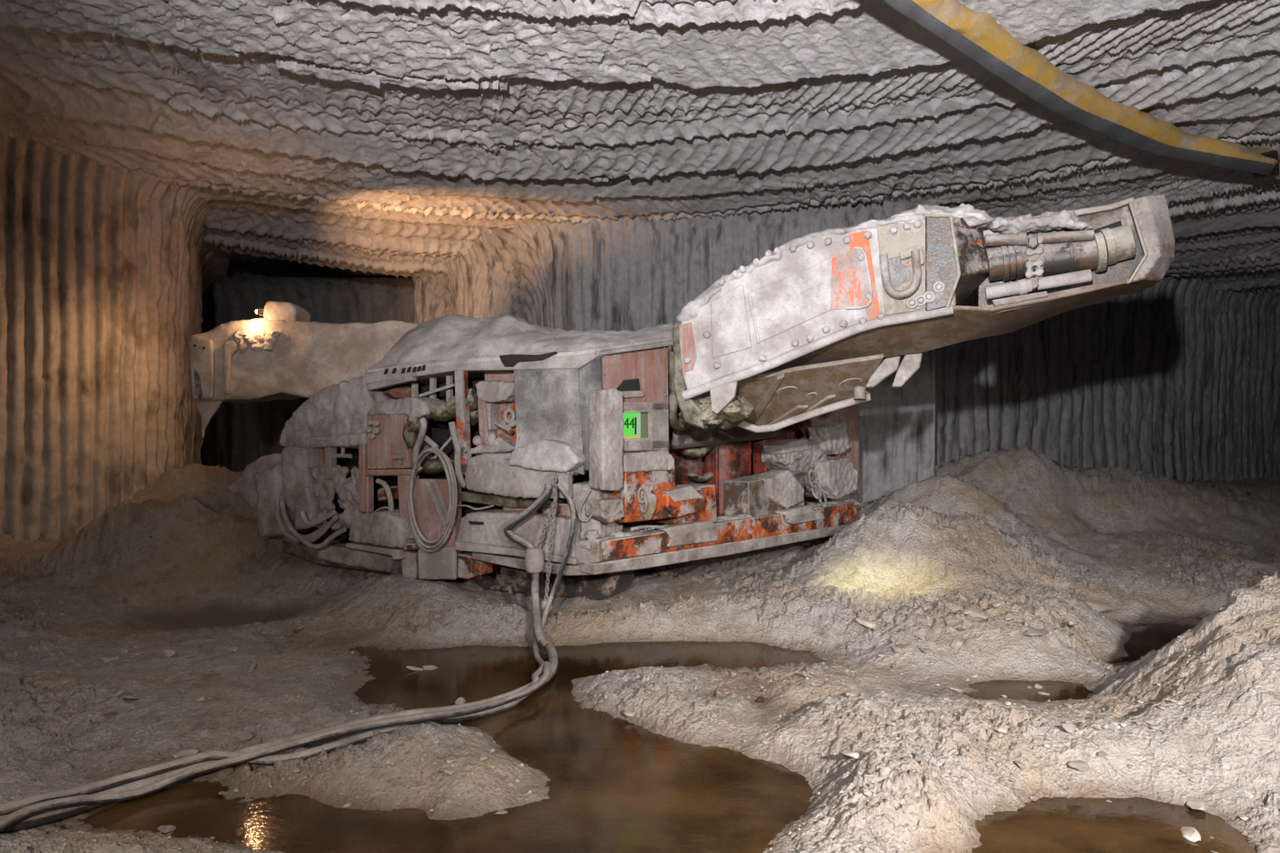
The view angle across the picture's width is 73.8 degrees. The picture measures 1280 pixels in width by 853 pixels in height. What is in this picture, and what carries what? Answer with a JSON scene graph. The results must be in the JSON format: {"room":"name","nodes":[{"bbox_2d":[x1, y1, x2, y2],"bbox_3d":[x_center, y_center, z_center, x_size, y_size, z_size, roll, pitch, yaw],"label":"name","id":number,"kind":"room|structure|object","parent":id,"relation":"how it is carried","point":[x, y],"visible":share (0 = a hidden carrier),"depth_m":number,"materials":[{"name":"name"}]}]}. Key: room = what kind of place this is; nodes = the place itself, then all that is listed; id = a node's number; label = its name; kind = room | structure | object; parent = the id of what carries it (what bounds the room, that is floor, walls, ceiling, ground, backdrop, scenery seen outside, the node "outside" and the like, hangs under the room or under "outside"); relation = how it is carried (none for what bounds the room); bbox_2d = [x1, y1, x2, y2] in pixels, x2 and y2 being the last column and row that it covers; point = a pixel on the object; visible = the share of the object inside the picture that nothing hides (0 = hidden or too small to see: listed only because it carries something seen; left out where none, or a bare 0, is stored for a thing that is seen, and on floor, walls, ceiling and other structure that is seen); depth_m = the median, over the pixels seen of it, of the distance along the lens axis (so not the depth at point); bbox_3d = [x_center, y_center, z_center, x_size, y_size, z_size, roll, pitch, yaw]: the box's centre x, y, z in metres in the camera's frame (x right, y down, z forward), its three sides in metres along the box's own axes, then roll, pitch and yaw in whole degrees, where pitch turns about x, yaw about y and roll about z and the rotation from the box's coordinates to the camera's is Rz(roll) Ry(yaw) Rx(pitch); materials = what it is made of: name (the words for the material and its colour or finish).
{"room":"underground passage","nodes":[
{"label":"underground passage","id":0,"kind":"room"},
{"bbox_2d":[0,133,233,543],"bbox_3d":[-9.175,-0.558,11.466,6.716,5.916,19.014,0,0,10],"label":"wall","id":1,"kind":"structure","parent":0,"point":[106,271],"depth_m":10.61,"materials":[{"name":"grey stone"}]},
{"bbox_2d":[200,276,414,472],"bbox_3d":[-8.992,-0.558,20.410,14.001,5.916,0.794,0,0,-2],"label":"wall","id":2,"kind":"structure","parent":0,"point":[237,434],"depth_m":20.65,"materials":[{"name":"grey stone"}]},
{"bbox_2d":[0,0,1279,302],"bbox_3d":[0.000,-3.499,15.600,88.400,1.238,20.800,0,0,0],"label":"ceiling","id":3,"kind":"structure","parent":0,"point":[320,138],"depth_m":9.09,"materials":[{"name":"grey stone"}]},
{"bbox_2d":[882,0,1279,180],"bbox_3d":[5.192,-3.193,8.674,10.532,0.320,0.861,0,0,-35],"label":"ventilation duct","id":4,"kind":"object","parent":3,"relation":"hanging from","point":[977,36],"visible":1,"depth_m":8.04,"materials":[{"name":"yellow plastic"}]},
{"bbox_2d":[0,459,1279,852],"bbox_3d":[0.000,1.266,13.850,95.000,1.544,22.300,0,0,0],"label":"floor","id":5,"kind":"structure","parent":0,"point":[1238,531],"depth_m":6.53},
{"bbox_2d":[98,707,123,717],"bbox_3d":[-3.321,1.787,5.314,0.155,0.062,0.126,0,0,-6],"label":"rock","id":6,"kind":"object","parent":5,"relation":"on","point":[108,712],"visible":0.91,"depth_m":5.29,"materials":[{"name":"grey stone"}]},
{"bbox_2d":[104,657,118,661],"bbox_3d":[-4.020,1.771,6.482,0.049,0.031,0.100,0,0,41],"label":"rock","id":7,"kind":"object","parent":5,"relation":"on","point":[110,658],"visible":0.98,"depth_m":6.46,"materials":[{"name":"grey stone"}]},
{"bbox_2d":[117,690,122,696],"bbox_3d":[-3.359,1.724,5.508,0.030,0.029,0.060,0,0,-14],"label":"rock","id":8,"kind":"object","parent":5,"relation":"on","point":[119,693],"visible":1,"depth_m":5.50,"materials":[{"name":"grey stone"}]},
{"bbox_2d":[120,597,127,603],"bbox_3d":[-5.134,1.738,8.486,0.044,0.057,0.075,0,0,4],"label":"rock","id":9,"kind":"object","parent":5,"relation":"on","point":[124,601],"visible":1,"depth_m":8.48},
{"bbox_2d":[122,695,139,700],"bbox_3d":[-3.293,1.753,5.521,0.089,0.042,0.094,0,0,38],"label":"rock","id":10,"kind":"object","parent":5,"relation":"on","point":[131,698],"visible":1,"depth_m":5.49,"materials":[{"name":"grey stone"}]},
{"bbox_2d":[0,492,284,568],"bbox_3d":[-5.575,1.153,9.784,3.013,0.780,1.635,0,0,-10],"label":"heap","id":11,"kind":"object","parent":5,"relation":"on","point":[209,536],"visible":0.96,"depth_m":9.54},
{"bbox_2d":[157,649,176,658],"bbox_3d":[-3.624,1.744,6.548,0.163,0.081,0.075,0,0,13],"label":"rock","id":12,"kind":"object","parent":5,"relation":"on","point":[165,653],"visible":0.95,"depth_m":6.52,"materials":[{"name":"grey stone"}]},
{"bbox_2d":[171,748,199,758],"bbox_3d":[-2.476,1.797,4.670,0.104,0.046,0.127,0,0,7],"label":"rock","id":13,"kind":"object","parent":5,"relation":"on","point":[189,752],"visible":0.75,"depth_m":4.64,"materials":[{"name":"beige stone"}]},
{"bbox_2d":[195,696,203,701],"bbox_3d":[-2.856,1.768,5.533,0.038,0.021,0.054,0,0,42],"label":"rock","id":14,"kind":"object","parent":5,"relation":"on","point":[200,698],"visible":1,"depth_m":5.53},
{"bbox_2d":[161,463,255,519],"bbox_3d":[-5.370,0.835,11.289,1.740,0.710,1.648,0,0,0],"label":"heap","id":15,"kind":"object","parent":5,"relation":"on","point":[208,485],"visible":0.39,"depth_m":10.92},
{"bbox_2d":[228,646,238,651],"bbox_3d":[-3.222,1.768,6.776,0.082,0.037,0.065,0,0,29],"label":"rock","id":16,"kind":"object","parent":5,"relation":"on","point":[233,648],"visible":1,"depth_m":6.76,"materials":[{"name":"grey stone"}]},
{"bbox_2d":[236,730,253,739],"bbox_3d":[-2.248,1.756,4.860,0.090,0.029,0.110,0,0,-34],"label":"rock","id":17,"kind":"object","parent":5,"relation":"on","point":[244,734],"visible":1,"depth_m":4.85,"materials":[{"name":"grey stone"}]},
{"bbox_2d":[246,661,257,671],"bbox_3d":[-2.837,1.759,6.239,0.056,0.052,0.096,0,0,-8],"label":"rock","id":18,"kind":"object","parent":5,"relation":"on","point":[252,666],"visible":1,"depth_m":6.23,"materials":[{"name":"grey stone"}]},
{"bbox_2d":[292,626,304,631],"bbox_3d":[-2.973,1.762,7.415,0.093,0.050,0.108,0,0,-44],"label":"rock","id":19,"kind":"object","parent":5,"relation":"on","point":[299,628],"visible":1,"depth_m":7.39,"materials":[{"name":"stone"}]},
{"bbox_2d":[245,721,528,803],"bbox_3d":[-1.324,1.734,4.588,1.475,0.197,0.996,0,0,0],"label":"heap","id":20,"kind":"object","parent":5,"relation":"on","point":[368,765],"visible":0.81,"depth_m":4.37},
{"bbox_2d":[438,768,456,774],"bbox_3d":[-0.968,1.725,4.277,0.089,0.022,0.073,0,0,19],"label":"rock","id":21,"kind":"object","parent":20,"relation":"on","point":[449,771],"visible":1,"depth_m":4.26,"materials":[{"name":"beige stone"}]},
{"bbox_2d":[340,573,527,619],"bbox_3d":[-2.057,1.579,8.018,2.234,0.251,0.917,0,0,37],"label":"heap","id":22,"kind":"object","parent":5,"relation":"on","point":[411,592],"visible":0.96,"depth_m":7.82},
{"bbox_2d":[60,640,826,852],"bbox_3d":[-0.781,1.850,5.510,5.208,0.001,4.426,0,0,0],"label":"pool","id":23,"kind":"object","parent":5,"relation":"on","point":[615,784],"visible":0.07,"depth_m":4.32,"materials":[{"name":"brown liquid"}]},
{"bbox_2d":[157,824,176,832],"bbox_3d":[-2.172,1.843,3.910,0.088,0.037,0.053,0,0,20],"label":"rock","id":24,"kind":"object","parent":23,"relation":"in","point":[167,828],"visible":1,"depth_m":3.89,"materials":[{"name":"grey stone"}]},
{"bbox_2d":[0,661,551,816],"bbox_3d":[-1.690,1.750,4.804,0.617,0.226,3.708,0,0,42],"label":"cable","id":25,"kind":"object","parent":23,"relation":"on","point":[5,808],"visible":0.61,"depth_m":4.48,"materials":[{"name":"grey rubber"}]},
{"bbox_2d":[0,483,557,832],"bbox_3d":[-1.577,1.172,5.304,1.119,1.351,4.722,0,0,23],"label":"cable","id":26,"kind":"object","parent":23,"relation":"on","point":[534,556],"visible":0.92,"depth_m":5.25,"materials":[{"name":"grey rubber"}]},
{"bbox_2d":[0,482,575,831],"bbox_3d":[-1.405,1.161,5.289,0.995,1.346,4.456,0,0,28],"label":"cable","id":27,"kind":"object","parent":23,"relation":"on","point":[34,809],"visible":0.98,"depth_m":4.61,"materials":[{"name":"grey rubber"}]},
{"bbox_2d":[544,472,556,601],"bbox_3d":[-0.773,0.955,7.365,0.117,1.114,0.040,0,0,10],"label":"cable","id":28,"kind":"object","parent":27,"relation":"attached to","point":[554,474],"visible":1,"depth_m":7.36,"materials":[{"name":"grey rubber"}]},
{"bbox_2d":[537,497,557,546],"bbox_3d":[-0.797,0.827,7.349,0.194,0.432,0.049,0,0,23],"label":"chain","id":29,"kind":"object","parent":28,"relation":"attached to","point":[545,526],"visible":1,"depth_m":7.34,"materials":[{"name":"grey metal"}]},
{"bbox_2d":[405,665,423,671],"bbox_3d":[-1.711,1.843,6.513,0.156,0.054,0.118,0,0,-27],"label":"rock","id":30,"kind":"object","parent":23,"relation":"in","point":[411,667],"visible":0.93,"depth_m":6.46,"materials":[{"name":"grey stone"}]},
{"bbox_2d":[422,665,437,670],"bbox_3d":[-1.601,1.857,6.525,0.110,0.057,0.108,0,0,5],"label":"rock","id":31,"kind":"object","parent":23,"relation":"in","point":[425,667],"visible":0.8,"depth_m":6.50,"materials":[{"name":"grey stone"}]},
{"bbox_2d":[455,697,465,703],"bbox_3d":[-1.201,1.853,5.712,0.076,0.058,0.107,0,0,-4],"label":"rock","id":32,"kind":"object","parent":5,"relation":"on","point":[461,700],"visible":0.48,"depth_m":5.71,"materials":[{"name":"grey stone"}]},
{"bbox_2d":[494,810,507,813],"bbox_3d":[-0.679,1.854,4.099,0.087,0.021,0.058,0,0,-9],"label":"rock","id":33,"kind":"object","parent":5,"relation":"on","point":[499,811],"visible":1,"depth_m":4.08,"materials":[{"name":"grey stone"}]},
{"bbox_2d":[622,709,633,716],"bbox_3d":[-0.076,1.817,5.391,0.060,0.044,0.093,0,0,-26],"label":"rock","id":34,"kind":"object","parent":5,"relation":"on","point":[627,712],"visible":1,"depth_m":5.37,"materials":[{"name":"white stone"}]},
{"bbox_2d":[0,500,1279,852],"bbox_3d":[-0.088,1.352,6.941,15.801,0.976,7.128,0,0,0],"label":"crumbs","id":35,"kind":"object","parent":5,"relation":"on","point":[716,609],"visible":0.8,"depth_m":4.90,"materials":[{"name":"grey stone"}]},
{"bbox_2d":[188,192,1174,599],"bbox_3d":[-0.542,-0.109,9.056,9.799,3.589,5.075,0,0,0],"label":"machine","id":36,"kind":"object","parent":5,"relation":"on","point":[725,429],"visible":0.99,"depth_m":7.90,"materials":[{"name":"red paint"}]},
{"bbox_2d":[367,396,446,418],"bbox_3d":[-2.297,-0.181,8.501,0.754,0.219,0.419,0,0,24],"label":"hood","id":37,"kind":"object","parent":36,"relation":"attached to","point":[378,407],"depth_m":8.30,"materials":[{"name":"grey metal"}]},
{"bbox_2d":[407,447,458,553],"bbox_3d":[-1.984,0.699,8.094,0.562,1.007,0.109,0,0,24],"label":"coiled hose","id":38,"kind":"object","parent":36,"relation":"hanging from","point":[452,483],"visible":1,"depth_m":8.04,"materials":[{"name":"grey rubber"}]},
{"bbox_2d":[469,437,515,454],"bbox_3d":[-1.321,0.183,8.114,0.545,0.171,0.316,0,0,24],"label":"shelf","id":39,"kind":"object","parent":36,"relation":"attached to","point":[485,445],"depth_m":7.98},
{"bbox_2d":[513,368,585,474],"bbox_3d":[-0.841,-0.061,7.655,0.722,0.972,0.119,0,0,23],"label":"curtain","id":40,"kind":"object","parent":36,"relation":"hanging from","point":[550,402],"depth_m":7.66,"materials":[{"name":"grey metal"}]},
{"bbox_2d":[578,356,601,469],"bbox_3d":[-0.443,-0.129,7.543,0.244,1.036,0.046,0,0,19],"label":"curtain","id":41,"kind":"object","parent":36,"relation":"hanging from","point":[590,368],"depth_m":7.54,"materials":[{"name":"grey metal"}]},
{"bbox_2d":[853,386,864,400],"bbox_3d":[1.927,-0.289,7.493,0.105,0.124,0.116,0,0,0],"label":"work lamp","id":42,"kind":"object","parent":36,"relation":"attached to","point":[858,391],"depth_m":7.45,"materials":[{"name":"metal"}]},
{"bbox_2d":[595,667,846,720],"bbox_3d":[0.544,1.753,5.609,1.701,0.139,0.796,0,0,0],"label":"heap","id":43,"kind":"object","parent":5,"relation":"on","point":[643,696],"visible":0.88,"depth_m":5.59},
{"bbox_2d":[845,691,856,695],"bbox_3d":[1.349,1.707,5.444,0.056,0.024,0.060,0,0,-38],"label":"rock","id":44,"kind":"object","parent":43,"relation":"on","point":[848,693],"visible":0.61,"depth_m":5.44,"materials":[{"name":"grey stone"}]},
{"bbox_2d":[733,746,741,750],"bbox_3d":[0.555,1.838,4.875,0.053,0.022,0.038,0,0,14],"label":"rock","id":45,"kind":"object","parent":5,"relation":"on","point":[735,748],"visible":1,"depth_m":4.87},
{"bbox_2d":[754,696,766,703],"bbox_3d":[0.784,1.850,5.585,0.831,0.001,0.755,0,0,0],"label":"pool","id":46,"kind":"object","parent":5,"relation":"on","point":[762,699],"visible":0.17,"depth_m":5.77,"materials":[{"name":"brown liquid"}]},
{"bbox_2d":[800,671,807,676],"bbox_3d":[1.139,1.710,5.901,0.044,0.026,0.097,0,0,0],"label":"rock","id":47,"kind":"object","parent":5,"relation":"on","point":[804,673],"visible":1,"depth_m":5.88,"materials":[{"name":"grey stone"}]},
{"bbox_2d":[619,563,1018,632],"bbox_3d":[1.623,1.528,7.623,3.605,0.436,1.127,0,0,0],"label":"heap","id":48,"kind":"object","parent":5,"relation":"on","point":[796,604],"visible":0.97,"depth_m":7.57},
{"bbox_2d":[854,618,875,629],"bbox_3d":[1.908,1.646,7.114,0.243,0.080,0.121,0,0,20],"label":"rock","id":49,"kind":"object","parent":48,"relation":"on","point":[866,623],"visible":0.8,"depth_m":7.10,"materials":[{"name":"beige stone"}]},
{"bbox_2d":[864,790,872,796],"bbox_3d":[1.031,1.660,3.858,0.038,0.014,0.034,0,0,9],"label":"rock","id":50,"kind":"object","parent":5,"relation":"on","point":[867,793],"visible":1,"depth_m":3.85,"materials":[{"name":"beige stone"}]},
{"bbox_2d":[704,692,1063,817],"bbox_3d":[1.410,1.698,4.699,1.773,0.259,1.508,0,0,-17],"label":"heap","id":51,"kind":"object","parent":5,"relation":"on","point":[869,714],"visible":0.99,"depth_m":4.54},
{"bbox_2d":[839,751,863,759],"bbox_3d":[1.100,1.681,4.363,0.165,0.053,0.099,0,0,7],"label":"rock","id":52,"kind":"object","parent":51,"relation":"on","point":[848,754],"visible":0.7,"depth_m":4.33,"materials":[{"name":"beige stone"}]},
{"bbox_2d":[879,767,890,777],"bbox_3d":[1.149,1.623,4.006,0.076,0.039,0.040,0,0,-39],"label":"rock","id":53,"kind":"object","parent":51,"relation":"on","point":[884,771],"visible":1,"depth_m":3.99,"materials":[{"name":"beige stone"}]},
{"bbox_2d":[919,733,927,738],"bbox_3d":[1.506,1.637,4.516,0.025,0.022,0.047,0,0,-26],"label":"rock","id":54,"kind":"object","parent":51,"relation":"on","point":[923,735],"visible":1,"depth_m":4.51,"materials":[{"name":"beige stone"}]},
{"bbox_2d":[955,780,963,785],"bbox_3d":[1.540,1.722,4.117,0.033,0.016,0.047,0,0,-16],"label":"rock","id":55,"kind":"object","parent":51,"relation":"on","point":[957,783],"visible":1,"depth_m":4.11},
{"bbox_2d":[995,760,1002,767],"bbox_3d":[1.844,1.732,4.381,0.025,0.019,0.052,0,0,38],"label":"rock","id":56,"kind":"object","parent":51,"relation":"on","point":[998,763],"visible":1,"depth_m":4.37,"materials":[{"name":"beige stone"}]},
{"bbox_2d":[997,727,1007,734],"bbox_3d":[1.955,1.640,4.601,0.046,0.027,0.056,0,0,27],"label":"rock","id":57,"kind":"object","parent":51,"relation":"on","point":[1000,730],"visible":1,"depth_m":4.59,"materials":[{"name":"white stone"}]},
{"bbox_2d":[997,777,1008,781],"bbox_3d":[1.799,1.756,4.244,0.054,0.025,0.047,0,0,42],"label":"rock","id":58,"kind":"object","parent":51,"relation":"on","point":[1001,779],"visible":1,"depth_m":4.23,"materials":[{"name":"beige stone"}]},
{"bbox_2d":[1013,760,1024,768],"bbox_3d":[1.951,1.738,4.389,0.047,0.022,0.055,0,0,-36],"label":"rock","id":59,"kind":"object","parent":51,"relation":"on","point":[1021,765],"visible":1,"depth_m":4.37,"materials":[{"name":"beige stone"}]},
{"bbox_2d":[891,645,902,652],"bbox_3d":[1.951,1.694,6.497,0.054,0.039,0.116,0,0,-18],"label":"rock","id":60,"kind":"object","parent":5,"relation":"on","point":[894,648],"visible":1,"depth_m":6.47,"materials":[{"name":"beige stone"}]},
{"bbox_2d":[902,803,913,812],"bbox_3d":[1.180,1.687,3.770,0.064,0.027,0.044,0,0,-30],"label":"rock","id":61,"kind":"object","parent":5,"relation":"on","point":[908,807],"visible":1,"depth_m":3.76,"materials":[{"name":"beige stone"}]},
{"bbox_2d":[802,473,1076,572],"bbox_3d":[3.614,1.069,10.322,3.233,0.925,3.266,0,0,7],"label":"heap","id":62,"kind":"object","parent":5,"relation":"on","point":[943,500],"visible":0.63,"depth_m":10.29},
{"bbox_2d":[949,687,961,692],"bbox_3d":[2.198,1.832,5.935,0.089,0.026,0.054,0,0,-5],"label":"rock","id":63,"kind":"object","parent":5,"relation":"on","point":[953,688],"visible":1,"depth_m":5.93,"materials":[{"name":"grey stone"}]},
{"bbox_2d":[864,595,1070,654],"bbox_3d":[2.624,1.574,6.809,1.511,0.312,0.904,0,0,-8],"label":"heap","id":64,"kind":"object","parent":5,"relation":"on","point":[928,622],"visible":0.96,"depth_m":6.76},
{"bbox_2d":[945,618,959,628],"bbox_3d":[2.488,1.565,6.786,0.114,0.080,0.068,0,0,19],"label":"rock","id":65,"kind":"object","parent":64,"relation":"on","point":[953,623],"visible":1,"depth_m":6.76,"materials":[{"name":"grey stone"}]},
{"bbox_2d":[949,640,963,648],"bbox_3d":[2.422,1.667,6.520,0.107,0.054,0.049,0,0,-7],"label":"rock","id":66,"kind":"object","parent":64,"relation":"on","point":[956,644],"visible":1,"depth_m":6.50,"materials":[{"name":"beige stone"}]},
{"bbox_2d":[957,627,966,630],"bbox_3d":[2.532,1.599,6.730,0.063,0.033,0.090,0,0,5],"label":"rock","id":67,"kind":"object","parent":64,"relation":"on","point":[958,628],"visible":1,"depth_m":6.71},
{"bbox_2d":[962,606,986,618],"bbox_3d":[2.743,1.524,6.978,0.198,0.082,0.161,0,0,21],"label":"rock","id":68,"kind":"object","parent":64,"relation":"on","point":[973,612],"visible":0.96,"depth_m":6.93,"materials":[{"name":"beige stone"}]},
{"bbox_2d":[992,601,1001,607],"bbox_3d":[2.913,1.451,6.964,0.064,0.038,0.100,0,0,-1],"label":"rock","id":69,"kind":"object","parent":64,"relation":"on","point":[996,603],"visible":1,"depth_m":6.94,"materials":[{"name":"beige stone"}]},
{"bbox_2d":[1008,629,1021,636],"bbox_3d":[2.884,1.593,6.577,0.105,0.052,0.087,0,0,19],"label":"rock","id":70,"kind":"object","parent":64,"relation":"on","point":[1013,633],"visible":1,"depth_m":6.55,"materials":[{"name":"beige stone"}]},
{"bbox_2d":[1024,620,1029,626],"bbox_3d":[3.030,1.546,6.691,0.041,0.043,0.090,0,0,30],"label":"rock","id":71,"kind":"object","parent":64,"relation":"on","point":[1026,623],"visible":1,"depth_m":6.67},
{"bbox_2d":[1022,628,1049,636],"bbox_3d":[3.039,1.585,6.551,0.176,0.040,0.147,0,0,10],"label":"rock","id":72,"kind":"object","parent":64,"relation":"on","point":[1033,632],"visible":1,"depth_m":6.52,"materials":[{"name":"grey stone"}]},
{"bbox_2d":[962,680,1093,702],"bbox_3d":[2.695,1.850,5.976,1.285,0.001,0.762,0,0,0],"label":"pool","id":73,"kind":"object","parent":5,"relation":"on","point":[1014,689],"visible":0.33,"depth_m":5.97,"materials":[{"name":"brown liquid"}]},
{"bbox_2d":[1034,683,1042,688],"bbox_3d":[2.836,1.859,6.050,0.074,0.042,0.084,0,0,37],"label":"rock","id":74,"kind":"object","parent":5,"relation":"on","point":[1037,686],"visible":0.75,"depth_m":6.05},
{"bbox_2d":[1037,691,1049,694],"bbox_3d":[2.807,1.855,5.914,0.091,0.031,0.067,0,0,22],"label":"rock","id":75,"kind":"object","parent":5,"relation":"on","point":[1040,692],"visible":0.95,"depth_m":5.91,"materials":[{"name":"grey stone"}]},
{"bbox_2d":[1066,619,1075,626],"bbox_3d":[3.487,1.591,6.895,0.060,0.058,0.119,0,0,34],"label":"rock","id":76,"kind":"object","parent":5,"relation":"on","point":[1070,623],"visible":1,"depth_m":6.86,"materials":[{"name":"beige stone"}]},
{"bbox_2d":[941,446,1204,530],"bbox_3d":[6.129,0.866,13.228,5.521,1.111,2.620,0,0,-29],"label":"heap","id":77,"kind":"object","parent":5,"relation":"on","point":[1040,491],"visible":0.81,"depth_m":13.03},
{"bbox_2d":[1067,759,1088,771],"bbox_3d":[2.244,1.742,4.380,0.107,0.050,0.064,0,0,-16],"label":"rock","id":78,"kind":"object","parent":5,"relation":"on","point":[1080,765],"visible":1,"depth_m":4.35,"materials":[{"name":"beige stone"}]},
{"bbox_2d":[1083,598,1113,613],"bbox_3d":[4.328,1.721,8.088,0.252,0.129,0.274,0,0,2],"label":"rock","id":79,"kind":"object","parent":5,"relation":"on","point":[1102,607],"visible":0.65,"depth_m":8.03,"materials":[{"name":"grey stone"}]},
{"bbox_2d":[1096,751,1108,756],"bbox_3d":[2.380,1.688,4.396,0.052,0.017,0.044,0,0,15],"label":"rock","id":80,"kind":"object","parent":5,"relation":"on","point":[1098,753],"visible":1,"depth_m":4.39,"materials":[{"name":"beige stone"}]},
{"bbox_2d":[971,796,1257,852],"bbox_3d":[1.936,1.850,3.887,2.034,0.001,1.180,0,0,0],"label":"pool","id":81,"kind":"object","parent":5,"relation":"on","point":[1045,825],"visible":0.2,"depth_m":3.93,"materials":[{"name":"brown liquid"}]},
{"bbox_2d":[1180,826,1200,842],"bbox_3d":[2.492,1.851,3.873,0.074,0.056,0.164,0,0,19],"label":"rock","id":82,"kind":"object","parent":81,"relation":"in","point":[1189,833],"visible":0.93,"depth_m":3.83,"materials":[{"name":"beige stone"}]},
{"bbox_2d":[1186,800,1205,810],"bbox_3d":[2.688,1.832,4.125,0.077,0.029,0.128,0,0,31],"label":"rock","id":83,"kind":"object","parent":81,"relation":"in","point":[1193,805],"visible":1,"depth_m":4.11,"materials":[{"name":"beige stone"}]},
{"bbox_2d":[990,571,1279,767],"bbox_3d":[4.378,1.310,5.307,4.719,0.813,2.127,0,0,-14],"label":"heap","id":84,"kind":"object","parent":5,"relation":"on","point":[1209,677],"visible":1,"depth_m":4.71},
{"bbox_2d":[1061,723,1076,732],"bbox_3d":[2.310,1.626,4.605,0.088,0.026,0.063,0,0,-43],"label":"rock","id":85,"kind":"object","parent":84,"relation":"on","point":[1070,728],"visible":1,"depth_m":4.59,"materials":[{"name":"white stone"}]},
{"bbox_2d":[1100,724,1109,729],"bbox_3d":[2.505,1.616,4.592,0.053,0.028,0.038,0,0,-25],"label":"rock","id":86,"kind":"object","parent":84,"relation":"on","point":[1104,726],"visible":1,"depth_m":4.58,"materials":[{"name":"white stone"}]},
{"bbox_2d":[1135,720,1146,725],"bbox_3d":[2.722,1.611,4.628,0.061,0.033,0.036,0,0,-25],"label":"rock","id":87,"kind":"object","parent":84,"relation":"on","point":[1138,722],"visible":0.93,"depth_m":4.62,"materials":[{"name":"grey stone"}]},
{"bbox_2d":[1148,725,1158,729],"bbox_3d":[2.742,1.607,4.562,0.042,0.016,0.051,0,0,2],"label":"rock","id":88,"kind":"object","parent":84,"relation":"on","point":[1155,727],"visible":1,"depth_m":4.55,"materials":[{"name":"white stone"}]},
{"bbox_2d":[1107,616,1202,663],"bbox_3d":[4.626,1.850,7.626,2.247,0.001,2.051,0,0,0],"label":"pool","id":89,"kind":"object","parent":5,"relation":"on","point":[1144,638],"visible":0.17,"depth_m":7.57,"materials":[{"name":"brown liquid"}]},
{"bbox_2d":[1239,815,1248,821],"bbox_3d":[2.810,1.825,3.969,0.041,0.020,0.028,0,0,9],"label":"rock","id":90,"kind":"object","parent":5,"relation":"on","point":[1242,817],"visible":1,"depth_m":3.96,"materials":[{"name":"beige stone"}]},
{"bbox_2d":[411,201,935,502],"bbox_3d":[-1.269,-0.558,15.835,4.166,5.916,12.875,0,0,-45],"label":"wall","id":91,"kind":"structure","parent":0,"point":[635,273],"depth_m":13.57,"materials":[{"name":"grey stone"}]},
{"bbox_2d":[932,203,1279,481],"bbox_3d":[12.530,-0.558,19.247,20.443,5.916,1.683,0,0,-35],"label":"wall","id":92,"kind":"structure","parent":0,"point":[1177,378],"depth_m":18.22,"materials":[{"name":"grey stone"}]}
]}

